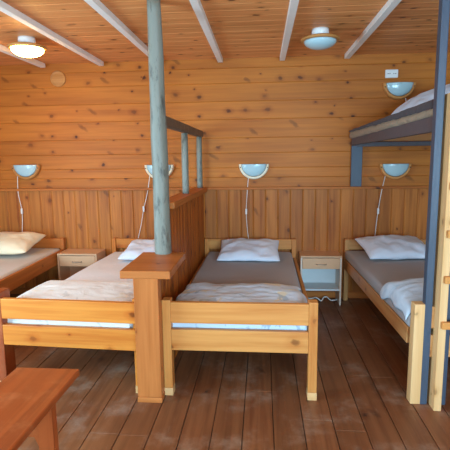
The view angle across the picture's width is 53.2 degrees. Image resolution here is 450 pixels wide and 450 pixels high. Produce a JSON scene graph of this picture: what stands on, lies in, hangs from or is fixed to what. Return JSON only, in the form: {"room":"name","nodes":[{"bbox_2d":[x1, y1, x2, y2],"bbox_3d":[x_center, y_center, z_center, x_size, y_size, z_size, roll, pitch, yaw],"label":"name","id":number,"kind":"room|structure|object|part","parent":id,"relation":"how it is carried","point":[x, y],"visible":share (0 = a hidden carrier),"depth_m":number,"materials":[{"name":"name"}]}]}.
{"room":"hostel dormitory","nodes":[
{"label":"hostel dormitory","id":0,"kind":"room"},
{"bbox_2d":[161,194,204,359],"bbox_3d":[-0.356,0.372,3.837,0.049,1.150,2.048,0,9,6],"label":"wall partition","id":1,"kind":"structure","parent":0,"point":[186,220],"depth_m":3.84,"materials":[{"name":"brown wood"}]},
{"bbox_2d":[169,187,206,208],"bbox_3d":[-0.344,-0.256,3.975,0.145,0.050,1.580,0,9,6],"label":"trim","id":2,"kind":"structure","parent":1,"relation":"on","point":[177,200],"depth_m":3.71,"materials":[{"name":"brown wood"}]},
{"bbox_2d":[166,116,202,193],"bbox_3d":[-0.343,-0.580,3.929,0.073,0.605,1.570,0,9,6],"label":"railing","id":3,"kind":"object","parent":2,"relation":"on","point":[171,123],"visible":0.88,"depth_m":3.92,"materials":[{"name":"grey wood"}]},
{"bbox_3d":[-0.345,-0.838,3.890,0.072,0.083,1.570,0,9,6],"label":"rail","id":4,"kind":"part","parent":3,"relation":"part of","materials":[{"name":"brown wood"}]},
{"bbox_2d":[0,52,449,188],"bbox_3d":[-0.229,-1.064,4.729,5.330,1.330,0.080,0,9,5],"label":"wall","id":5,"kind":"structure","parent":0,"point":[296,115],"depth_m":4.68,"materials":[{"name":"brown wood"}]},
{"bbox_2d":[12,165,40,231],"bbox_3d":[-2.159,-0.178,4.935,0.314,0.956,0.088,0,9,5],"label":"reading lamp","id":6,"kind":"object","parent":5,"relation":"attached to","point":[22,171],"visible":0.98,"depth_m":4.86,"materials":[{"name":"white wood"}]},
{"bbox_3d":[-2.267,-0.124,4.968,0.055,0.841,0.007,0,9,5],"label":"cord","id":7,"kind":"part","parent":6,"relation":"part of","materials":[{"name":"white plastic"}]},
{"bbox_3d":[-2.166,-0.584,4.851,0.260,0.128,0.043,0,9,5],"label":"lamp shade","id":8,"kind":"part","parent":6,"relation":"part of","materials":[{"name":"clear glass"}]},
{"bbox_2d":[50,71,65,86],"bbox_3d":[-1.760,-1.540,4.729,0.164,0.164,0.022,0,9,5],"label":"air vent","id":9,"kind":"object","parent":5,"relation":"in","point":[58,79],"visible":1,"depth_m":4.72,"materials":[{"name":"brown wood"}]},
{"bbox_2d":[138,165,173,237],"bbox_3d":[-0.750,-0.235,4.811,0.425,0.811,0.088,0,9,5],"label":"reading lamp","id":10,"kind":"object","parent":5,"relation":"attached to","point":[148,168],"visible":0.55,"depth_m":4.76,"materials":[{"name":"glass"}]},
{"bbox_3d":[-0.877,-0.183,4.845,0.167,0.702,0.007,0,9,5],"label":"cord","id":11,"kind":"part","parent":10,"relation":"part of","materials":[{"name":"white plastic"}]},
{"bbox_3d":[-0.701,-0.570,4.733,0.260,0.128,0.043,0,9,5],"label":"lamp shade","id":12,"kind":"part","parent":10,"relation":"part of","materials":[{"name":"clear glass"}]},
{"bbox_2d":[10,288,367,297],"bbox_3d":[-0.212,0.750,4.942,5.170,0.070,0.018,0,9,5],"label":"baseboard","id":13,"kind":"structure","parent":5,"relation":"attached to","point":[319,294],"depth_m":4.83,"materials":[{"name":"brown wood"}]},
{"bbox_2d":[0,189,428,291],"bbox_3d":[-0.214,0.198,4.914,5.330,1.170,0.092,0,9,5],"label":"wainscoting","id":14,"kind":"structure","parent":5,"relation":"attached to","point":[318,219],"depth_m":4.79,"materials":[{"name":"brown wood"}]},
{"bbox_2d":[0,186,428,190],"bbox_3d":[-0.226,-0.386,4.771,5.170,0.027,0.040,0,9,5],"label":"trim","id":15,"kind":"structure","parent":5,"relation":"attached to","point":[320,187],"depth_m":4.72,"materials":[{"name":"brown wood"}]},
{"bbox_2d":[239,164,268,238],"bbox_3d":[0.305,-0.219,4.727,0.314,0.838,0.088,0,9,5],"label":"reading lamp","id":16,"kind":"object","parent":5,"relation":"attached to","point":[248,170],"visible":0.98,"depth_m":4.66,"materials":[{"name":"glass"}]},
{"bbox_3d":[0.239,-0.154,4.758,0.035,0.701,0.007,0,9,5],"label":"cord","id":17,"kind":"part","parent":16,"relation":"part of","materials":[{"name":"white plastic"}]},
{"bbox_3d":[0.299,-0.567,4.652,0.260,0.128,0.043,0,9,5],"label":"lamp shade","id":18,"kind":"part","parent":16,"relation":"part of","materials":[{"name":"clear glass"}]},
{"bbox_2d":[385,69,397,77],"bbox_3d":[1.653,-1.501,4.455,0.124,0.080,0.024,0,9,5],"label":"wall socket","id":19,"kind":"object","parent":5,"relation":"attached to","point":[393,73],"visible":1,"depth_m":4.45,"materials":[{"name":"white plastic"}]},
{"bbox_2d":[375,164,411,233],"bbox_3d":[1.724,-0.223,4.610,0.339,0.804,0.088,0,9,5],"label":"reading lamp","id":20,"kind":"object","parent":5,"relation":"attached to","point":[398,170],"visible":0.98,"depth_m":4.54,"materials":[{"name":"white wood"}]},
{"bbox_3d":[1.602,-0.169,4.644,0.092,0.691,0.007,0,9,5],"label":"cord","id":21,"kind":"part","parent":20,"relation":"part of","materials":[{"name":"white plastic"}]},
{"bbox_3d":[1.730,-0.554,4.536,0.260,0.128,0.043,0,9,5],"label":"lamp shade","id":22,"kind":"part","parent":20,"relation":"part of","materials":[{"name":"clear glass"}]},
{"bbox_2d":[382,82,415,99],"bbox_3d":[1.728,-1.247,4.454,0.314,0.317,0.088,0,9,5],"label":"reading lamp","id":23,"kind":"object","parent":5,"relation":"attached to","point":[398,89],"visible":0.93,"depth_m":4.42,"materials":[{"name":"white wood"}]},
{"bbox_3d":[1.725,-1.337,4.417,0.260,0.128,0.043,0,9,5],"label":"lamp shade","id":24,"kind":"part","parent":23,"relation":"part of","materials":[{"name":"clear glass"}]},
{"bbox_2d":[0,0,449,64],"bbox_3d":[-0.503,-1.238,1.386,5.330,0.060,6.660,0,9,5],"label":"ceiling","id":25,"kind":"structure","parent":0,"point":[240,28],"depth_m":3.48,"materials":[{"name":"brown wood"}]},
{"bbox_2d":[0,44,44,67],"bbox_3d":[-2.164,-1.192,1.565,0.052,0.043,6.370,0,9,5],"label":"batten","id":26,"kind":"object","parent":25,"relation":"attached to","point":[4,49],"visible":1,"depth_m":4.29,"materials":[{"name":"white wood"}]},
{"bbox_2d":[7,35,46,57],"bbox_3d":[-1.633,-1.467,3.707,0.304,0.153,0.304,0,9,5],"label":"ceiling lamp","id":27,"kind":"object","parent":25,"relation":"attached to","point":[26,46],"visible":1,"depth_m":3.63,"materials":[{"name":"white glass"}]},
{"bbox_3d":[-1.632,-1.422,3.714,0.256,0.062,0.256,0,9,5],"label":"lamp shade","id":28,"kind":"part","parent":27,"relation":"part of","materials":[{"name":"white glass"}]},
{"bbox_2d":[0,0,103,65],"bbox_3d":[-1.539,-1.192,1.514,0.052,0.043,6.370,0,9,5],"label":"batten","id":29,"kind":"object","parent":25,"relation":"attached to","point":[5,8],"visible":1,"depth_m":3.41,"materials":[{"name":"white wood"}]},
{"bbox_2d":[84,0,147,55],"bbox_3d":[-0.934,-1.192,1.464,0.052,0.043,6.370,0,9,5],"label":"batten","id":30,"kind":"object","parent":25,"relation":"attached to","point":[97,5],"visible":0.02,"depth_m":3.22,"materials":[{"name":"white wood"}]},
{"bbox_2d":[189,0,222,61],"bbox_3d":[-0.304,-1.192,1.413,0.052,0.043,6.370,0,9,5],"label":"batten","id":31,"kind":"object","parent":25,"relation":"attached to","point":[196,5],"visible":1,"depth_m":3.32,"materials":[{"name":"white wood"}]},
{"bbox_2d":[280,0,298,60],"bbox_3d":[0.317,-1.192,1.362,0.052,0.043,6.370,0,9,5],"label":"batten","id":32,"kind":"object","parent":25,"relation":"attached to","point":[293,4],"visible":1,"depth_m":3.35,"materials":[{"name":"white wood"}]},
{"bbox_2d":[301,27,339,49],"bbox_3d":[0.756,-1.475,3.566,0.304,0.153,0.304,0,9,5],"label":"ceiling lamp","id":33,"kind":"object","parent":25,"relation":"attached to","point":[320,38],"visible":1,"depth_m":3.49,"materials":[{"name":"glass"}]},
{"bbox_3d":[0.756,-1.431,3.573,0.256,0.062,0.256,0,9,5],"label":"lamp shade","id":34,"kind":"part","parent":33,"relation":"part of","materials":[{"name":"clear glass"}]},
{"bbox_2d":[344,0,401,58],"bbox_3d":[0.952,-1.192,1.310,0.052,0.043,6.370,0,9,5],"label":"batten","id":35,"kind":"object","parent":25,"relation":"attached to","point":[390,5],"visible":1,"depth_m":3.35,"materials":[{"name":"white wood"}]},
{"bbox_2d":[10,294,449,449],"bbox_3d":[-0.472,1.310,1.762,5.370,0.080,6.680,0,9,5],"label":"floor","id":36,"kind":"structure","parent":0,"point":[221,400],"depth_m":2.84,"materials":[{"name":"wood"}]},
{"bbox_2d":[0,238,65,290],"bbox_3d":[-2.283,0.619,4.020,0.942,0.655,2.066,0,9,3],"label":"bed","id":37,"kind":"object","parent":36,"relation":"on","point":[50,262],"visible":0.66,"depth_m":4.37,"materials":[{"name":"brown wood"}]},
{"bbox_2d":[0,248,59,279],"bbox_3d":[-2.285,0.448,4.004,0.872,0.119,1.925,0,9,3],"label":"mattress","id":38,"kind":"object","parent":37,"relation":"on","point":[9,264],"visible":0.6,"depth_m":4.39,"materials":[{"name":"beige fabric"}]},
{"bbox_2d":[0,232,45,254],"bbox_3d":[-2.288,0.184,4.641,0.697,0.197,0.494,0,9,3],"label":"pillow","id":39,"kind":"object","parent":38,"relation":"on","point":[11,243],"visible":1,"depth_m":4.51,"materials":[{"name":"beige fabric"}]},
{"bbox_3d":[-2.235,0.201,4.973,0.850,0.106,0.028,0,9,3],"label":"headboard","id":40,"kind":"part","parent":37,"relation":"part of","materials":[{"name":"brown wood"}]},
{"bbox_3d":[-1.785,0.466,4.989,0.045,0.655,0.055,0,9,3],"label":"leg","id":41,"kind":"part","parent":37,"relation":"part of","materials":[{"name":"brown wood"}]},
{"bbox_2d":[0,367,79,449],"bbox_3d":[-0.979,1.090,1.485,0.335,0.450,1.750,0,9,5],"label":"bench","id":42,"kind":"object","parent":36,"relation":"on","point":[29,397],"visible":1,"depth_m":2.03,"materials":[{"name":"brown wood"}]},
{"bbox_3d":[-0.927,1.018,2.071,0.310,0.415,0.043,0,9,5],"label":"leg","id":43,"kind":"part","parent":42,"relation":"part of","materials":[{"name":"brown wood"}]},
{"bbox_2d":[0,237,150,392],"bbox_3d":[-0.890,0.614,3.906,0.967,0.665,2.066,1,9,8],"label":"bed","id":44,"kind":"object","parent":36,"relation":"on","point":[11,334],"visible":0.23,"depth_m":2.88,"materials":[{"name":"brown wood"}]},
{"bbox_3d":[-1.477,0.732,3.009,0.055,0.615,0.110,1,9,8],"label":"leg","id":45,"kind":"part","parent":44,"relation":"part of","materials":[{"name":"brown wood"}]},
{"bbox_3d":[-1.007,0.546,2.876,0.910,0.135,0.035,1,9,8],"label":"footboard","id":46,"kind":"part","parent":44,"relation":"part of","materials":[{"name":"orange wood"}]},
{"bbox_3d":[-1.004,0.723,2.902,0.910,0.137,0.035,1,9,8],"label":"footboard","id":47,"kind":"part","parent":44,"relation":"part of","materials":[{"name":"orange wood"}]},
{"bbox_2d":[66,252,132,328],"bbox_3d":[-0.903,0.493,3.900,0.885,0.135,1.925,1,9,8],"label":"mattress","id":48,"kind":"object","parent":44,"relation":"on","point":[107,269],"visible":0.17,"depth_m":4.02,"materials":[{"name":"white fabric"}]},
{"bbox_2d":[8,280,133,327],"bbox_3d":[-1.017,0.590,3.267,0.934,0.270,0.670,1,9,8],"label":"duvet","id":49,"kind":"object","parent":48,"relation":"on","point":[52,289],"visible":0.53,"depth_m":3.15,"materials":[{"name":"white fabric"}]},
{"bbox_2d":[118,239,154,259],"bbox_3d":[-0.715,0.238,4.500,0.598,0.158,0.453,0,9,8],"label":"pillow","id":50,"kind":"object","parent":48,"relation":"on","point":[136,247],"visible":0.37,"depth_m":4.38,"materials":[{"name":"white fabric"}]},
{"bbox_3d":[-1.206,0.464,4.955,0.045,0.655,0.055,1,9,8],"label":"leg","id":51,"kind":"part","parent":44,"relation":"part of","materials":[{"name":"orange wood"}]},
{"bbox_3d":[-0.754,0.201,4.852,0.875,0.106,0.028,1,9,8],"label":"headboard","id":52,"kind":"part","parent":44,"relation":"part of","materials":[{"name":"orange wood"}]},
{"bbox_3d":[-0.562,0.751,2.903,0.034,0.585,0.070,1,9,8],"label":"leg","id":53,"kind":"part","parent":44,"relation":"part of","materials":[{"name":"orange wood"}]},
{"bbox_2d":[57,249,105,279],"bbox_3d":[-1.537,0.547,4.845,0.425,0.533,0.297,0,9,5],"label":"nightstand","id":54,"kind":"object","parent":36,"relation":"on","point":[70,261],"visible":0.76,"depth_m":4.72,"materials":[{"name":"laminate"}]},
{"bbox_3d":[-1.739,0.554,4.878,0.016,0.514,0.267,0,9,5],"label":"panel","id":55,"kind":"part","parent":54,"relation":"part of","materials":[{"name":"laminate"}]},
{"bbox_3d":[-1.548,0.378,4.708,0.387,0.111,0.018,0,9,5],"label":"drawer","id":56,"kind":"part","parent":54,"relation":"part of","materials":[{"name":"laminate"}]},
{"bbox_3d":[-1.526,0.475,4.977,0.391,0.394,0.012,0,9,5],"label":"panel","id":57,"kind":"part","parent":54,"relation":"part of","materials":[{"name":"laminate"}]},
{"bbox_3d":[-1.332,0.554,4.844,0.016,0.514,0.267,0,9,5],"label":"panel","id":58,"kind":"part","parent":54,"relation":"part of","materials":[{"name":"laminate"}]},
{"bbox_2d":[120,252,184,402],"bbox_3d":[-0.453,0.653,3.011,0.308,0.845,0.547,0,9,5],"label":"newel post","id":59,"kind":"object","parent":36,"relation":"on","point":[147,270],"visible":0.99,"depth_m":2.75,"materials":[{"name":"brown wood"}]},
{"bbox_2d":[147,0,171,254],"bbox_3d":[-0.442,-0.618,3.030,0.120,1.665,0.192,-3,9,-12],"label":"log post","id":60,"kind":"object","parent":59,"relation":"on","point":[158,127],"visible":1,"depth_m":2.98,"materials":[{"name":"grey wood"}]},
{"bbox_2d":[162,238,317,400],"bbox_3d":[0.180,0.619,3.817,0.967,0.655,2.066,0,9,5],"label":"bed","id":61,"kind":"object","parent":36,"relation":"on","point":[201,312],"visible":0.45,"depth_m":2.79,"materials":[{"name":"brown wood"}]},
{"bbox_3d":[-0.362,0.753,2.874,0.055,0.585,0.070,0,9,5],"label":"leg","id":62,"kind":"part","parent":61,"relation":"part of","materials":[{"name":"brown wood"}]},
{"bbox_3d":[-0.285,0.532,3.877,0.028,0.100,1.894,0,9,5],"label":"rail","id":63,"kind":"part","parent":61,"relation":"part of","materials":[{"name":"brown wood"}]},
{"bbox_3d":[-0.189,0.468,4.849,0.045,0.655,0.055,0,9,5],"label":"leg","id":64,"kind":"part","parent":61,"relation":"part of","materials":[{"name":"brown wood"}]},
{"bbox_3d":[0.086,0.547,2.784,0.855,0.135,0.035,0,9,5],"label":"footboard","id":65,"kind":"part","parent":61,"relation":"part of","materials":[{"name":"brown wood"}]},
{"bbox_3d":[0.089,0.723,2.811,0.855,0.137,0.035,0,9,5],"label":"footboard","id":66,"kind":"part","parent":61,"relation":"part of","materials":[{"name":"brown wood"}]},
{"bbox_2d":[191,252,307,330],"bbox_3d":[0.177,0.488,3.808,0.876,0.145,1.925,0,9,5],"label":"mattress","id":67,"kind":"object","parent":61,"relation":"on","point":[213,271],"visible":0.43,"depth_m":3.90,"materials":[{"name":"grey fabric"}]},
{"bbox_2d":[173,282,306,330],"bbox_3d":[0.111,0.538,3.107,0.917,0.193,0.601,0,9,5],"label":"duvet","id":68,"kind":"object","parent":67,"relation":"on","point":[202,291],"visible":0.63,"depth_m":3.00,"materials":[{"name":"white fabric"}]},
{"bbox_2d":[217,238,279,261],"bbox_3d":[0.239,0.236,4.442,0.598,0.158,0.470,0,9,6],"label":"pillow","id":69,"kind":"object","parent":67,"relation":"on","point":[239,249],"visible":1,"depth_m":4.31,"materials":[{"name":"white fabric"}]},
{"bbox_3d":[0.266,0.201,4.768,0.875,0.106,0.028,0,9,5],"label":"headboard","id":70,"kind":"part","parent":61,"relation":"part of","materials":[{"name":"brown wood"}]},
{"bbox_3d":[0.728,0.469,4.766,0.045,0.655,0.055,0,9,5],"label":"leg","id":71,"kind":"part","parent":61,"relation":"part of","materials":[{"name":"brown wood"}]},
{"bbox_3d":[0.648,0.533,3.792,0.028,0.100,1.894,0,9,5],"label":"rail","id":72,"kind":"part","parent":61,"relation":"part of","materials":[{"name":"brown wood"}]},
{"bbox_3d":[0.544,0.754,2.792,0.055,0.585,0.070,0,9,5],"label":"leg","id":73,"kind":"part","parent":61,"relation":"part of","materials":[{"name":"brown wood"}]},
{"bbox_2d":[298,251,341,304],"bbox_3d":[0.983,0.549,4.679,0.411,0.515,0.297,0,9,5],"label":"nightstand","id":74,"kind":"object","parent":36,"relation":"on","point":[319,270],"visible":0.91,"depth_m":4.62,"materials":[{"name":"laminate"}]},
{"bbox_3d":[0.788,0.557,4.711,0.016,0.496,0.267,0,9,5],"label":"panel","id":75,"kind":"part","parent":74,"relation":"part of","materials":[{"name":"wood"}]},
{"bbox_3d":[0.994,0.478,4.812,0.377,0.376,0.012,0,9,5],"label":"panel","id":76,"kind":"part","parent":74,"relation":"part of","materials":[{"name":"white wood"}]},
{"bbox_2d":[303,282,338,290],"bbox_3d":[0.985,0.645,4.707,0.377,0.018,0.245,0,9,5],"label":"shelf","id":77,"kind":"object","parent":74,"relation":"attached to","point":[309,286],"depth_m":4.67,"materials":[{"name":"white wood"}]},
{"bbox_3d":[0.972,0.390,4.543,0.373,0.111,0.018,0,9,5],"label":"drawer","id":78,"kind":"part","parent":74,"relation":"part of","materials":[{"name":"laminate"}]},
{"bbox_3d":[1.181,0.557,4.679,0.016,0.496,0.267,0,9,5],"label":"panel","id":79,"kind":"part","parent":74,"relation":"part of","materials":[{"name":"white wood"}]},
{"bbox_2d":[308,296,336,300],"bbox_3d":[1.024,0.736,4.699,0.451,0.127,0.124,-2,9,-9],"label":"extension cord","id":80,"kind":"object","parent":36,"relation":"on","point":[324,296],"visible":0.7,"depth_m":4.70,"materials":[{"name":"white plastic"}]},
{"bbox_2d":[342,239,449,403],"bbox_3d":[1.658,0.619,3.697,0.940,0.655,2.065,0,9,3],"label":"bed","id":81,"kind":"object","parent":36,"relation":"on","point":[413,335],"visible":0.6,"depth_m":2.76,"materials":[{"name":"brown wood"}]},
{"bbox_3d":[1.269,0.470,4.715,0.045,0.655,0.055,0,9,3],"label":"leg","id":82,"kind":"part","parent":81,"relation":"part of","materials":[{"name":"beige wood"}]},
{"bbox_3d":[1.204,0.546,3.742,0.028,0.107,1.894,0,9,3],"label":"rail","id":83,"kind":"part","parent":81,"relation":"part of","materials":[{"name":"beige wood"}]},
{"bbox_2d":[345,251,424,326],"bbox_3d":[1.640,0.442,3.681,0.914,0.104,1.925,0,9,3],"label":"mattress","id":84,"kind":"object","parent":81,"relation":"on","point":[377,272],"visible":0.44,"depth_m":3.83,"materials":[{"name":"grey fabric"}]},
{"bbox_2d":[355,235,425,259],"bbox_3d":[1.627,0.203,4.303,0.636,0.176,0.472,-1,9,-1],"label":"pillow","id":85,"kind":"object","parent":84,"relation":"on","point":[393,247],"visible":0.95,"depth_m":4.17,"materials":[{"name":"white fabric"}]},
{"bbox_2d":[380,278,423,319],"bbox_3d":[1.578,0.464,3.054,0.917,0.191,0.682,0,9,3],"label":"duvet","id":86,"kind":"object","parent":84,"relation":"on","point":[401,293],"visible":0.46,"depth_m":2.99,"materials":[{"name":"white fabric"}]},
{"bbox_3d":[1.712,0.200,4.650,0.850,0.106,0.028,0,9,3],"label":"headboard","id":87,"kind":"part","parent":81,"relation":"part of","materials":[{"name":"beige wood"}]},
{"bbox_3d":[1.174,0.780,2.739,0.082,0.635,0.070,0,9,3],"label":"leg","id":88,"kind":"part","parent":81,"relation":"part of","materials":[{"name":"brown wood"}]},
{"bbox_3d":[1.598,0.546,2.661,0.776,0.135,0.035,0,9,3],"label":"footboard","id":89,"kind":"part","parent":81,"relation":"part of","materials":[{"name":"beige wood"}]},
{"bbox_3d":[1.600,0.723,2.688,0.776,0.137,0.035,0,9,3],"label":"footboard","id":90,"kind":"part","parent":81,"relation":"part of","materials":[{"name":"beige wood"}]},
{"bbox_2d":[350,0,449,404],"bbox_3d":[1.713,-0.293,3.549,1.025,2.500,2.080,0,9,5],"label":"bunk","id":91,"kind":"object","parent":36,"relation":"on","point":[428,131],"visible":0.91,"depth_m":2.64,"materials":[{"name":"blue wood"}]},
{"bbox_3d":[1.338,-0.600,4.574,0.110,0.414,0.028,0,9,5],"label":"post","id":92,"kind":"part","parent":91,"relation":"part of","materials":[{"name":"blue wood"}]},
{"bbox_2d":[349,99,433,138],"bbox_3d":[1.663,-0.799,3.523,0.991,0.146,1.960,0,9,5],"label":"mattress","id":93,"kind":"object","parent":91,"relation":"on","point":[424,110],"visible":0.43,"depth_m":3.16,"materials":[{"name":"beige fabric"}]},
{"bbox_2d":[391,84,449,114],"bbox_3d":[1.816,-1.021,3.796,0.651,0.361,0.490,-2,9,-5],"label":"pillow","id":94,"kind":"object","parent":93,"relation":"on","point":[426,96],"visible":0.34,"depth_m":3.76,"materials":[{"name":"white fabric"}]},
{"bbox_3d":[1.263,-0.716,3.549,0.040,0.121,2.013,0,9,2],"label":"rail","id":95,"kind":"part","parent":91,"relation":"part of","materials":[{"name":"grey paint"}]},
{"bbox_3d":[1.786,-0.813,4.493,0.931,0.045,0.035,0,9,5],"label":"rail","id":96,"kind":"part","parent":91,"relation":"part of","materials":[{"name":"grey paint"}]},
{"bbox_3d":[1.200,-0.141,2.586,0.043,2.500,0.054,0,9,5],"label":"post","id":97,"kind":"part","parent":91,"relation":"part of","materials":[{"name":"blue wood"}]},
{"bbox_2d":[427,93,449,410],"bbox_3d":[1.467,0.190,2.566,0.466,1.845,0.153,0,9,5],"label":"ladder","id":98,"kind":"object","parent":91,"relation":"attached to","point":[442,256],"visible":0.93,"depth_m":2.57,"materials":[{"name":"brown wood"}]},
{"bbox_3d":[1.306,-0.141,2.577,0.047,2.500,0.054,0,9,5],"label":"post","id":99,"kind":"part","parent":91,"relation":"part of","materials":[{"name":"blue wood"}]}
]}

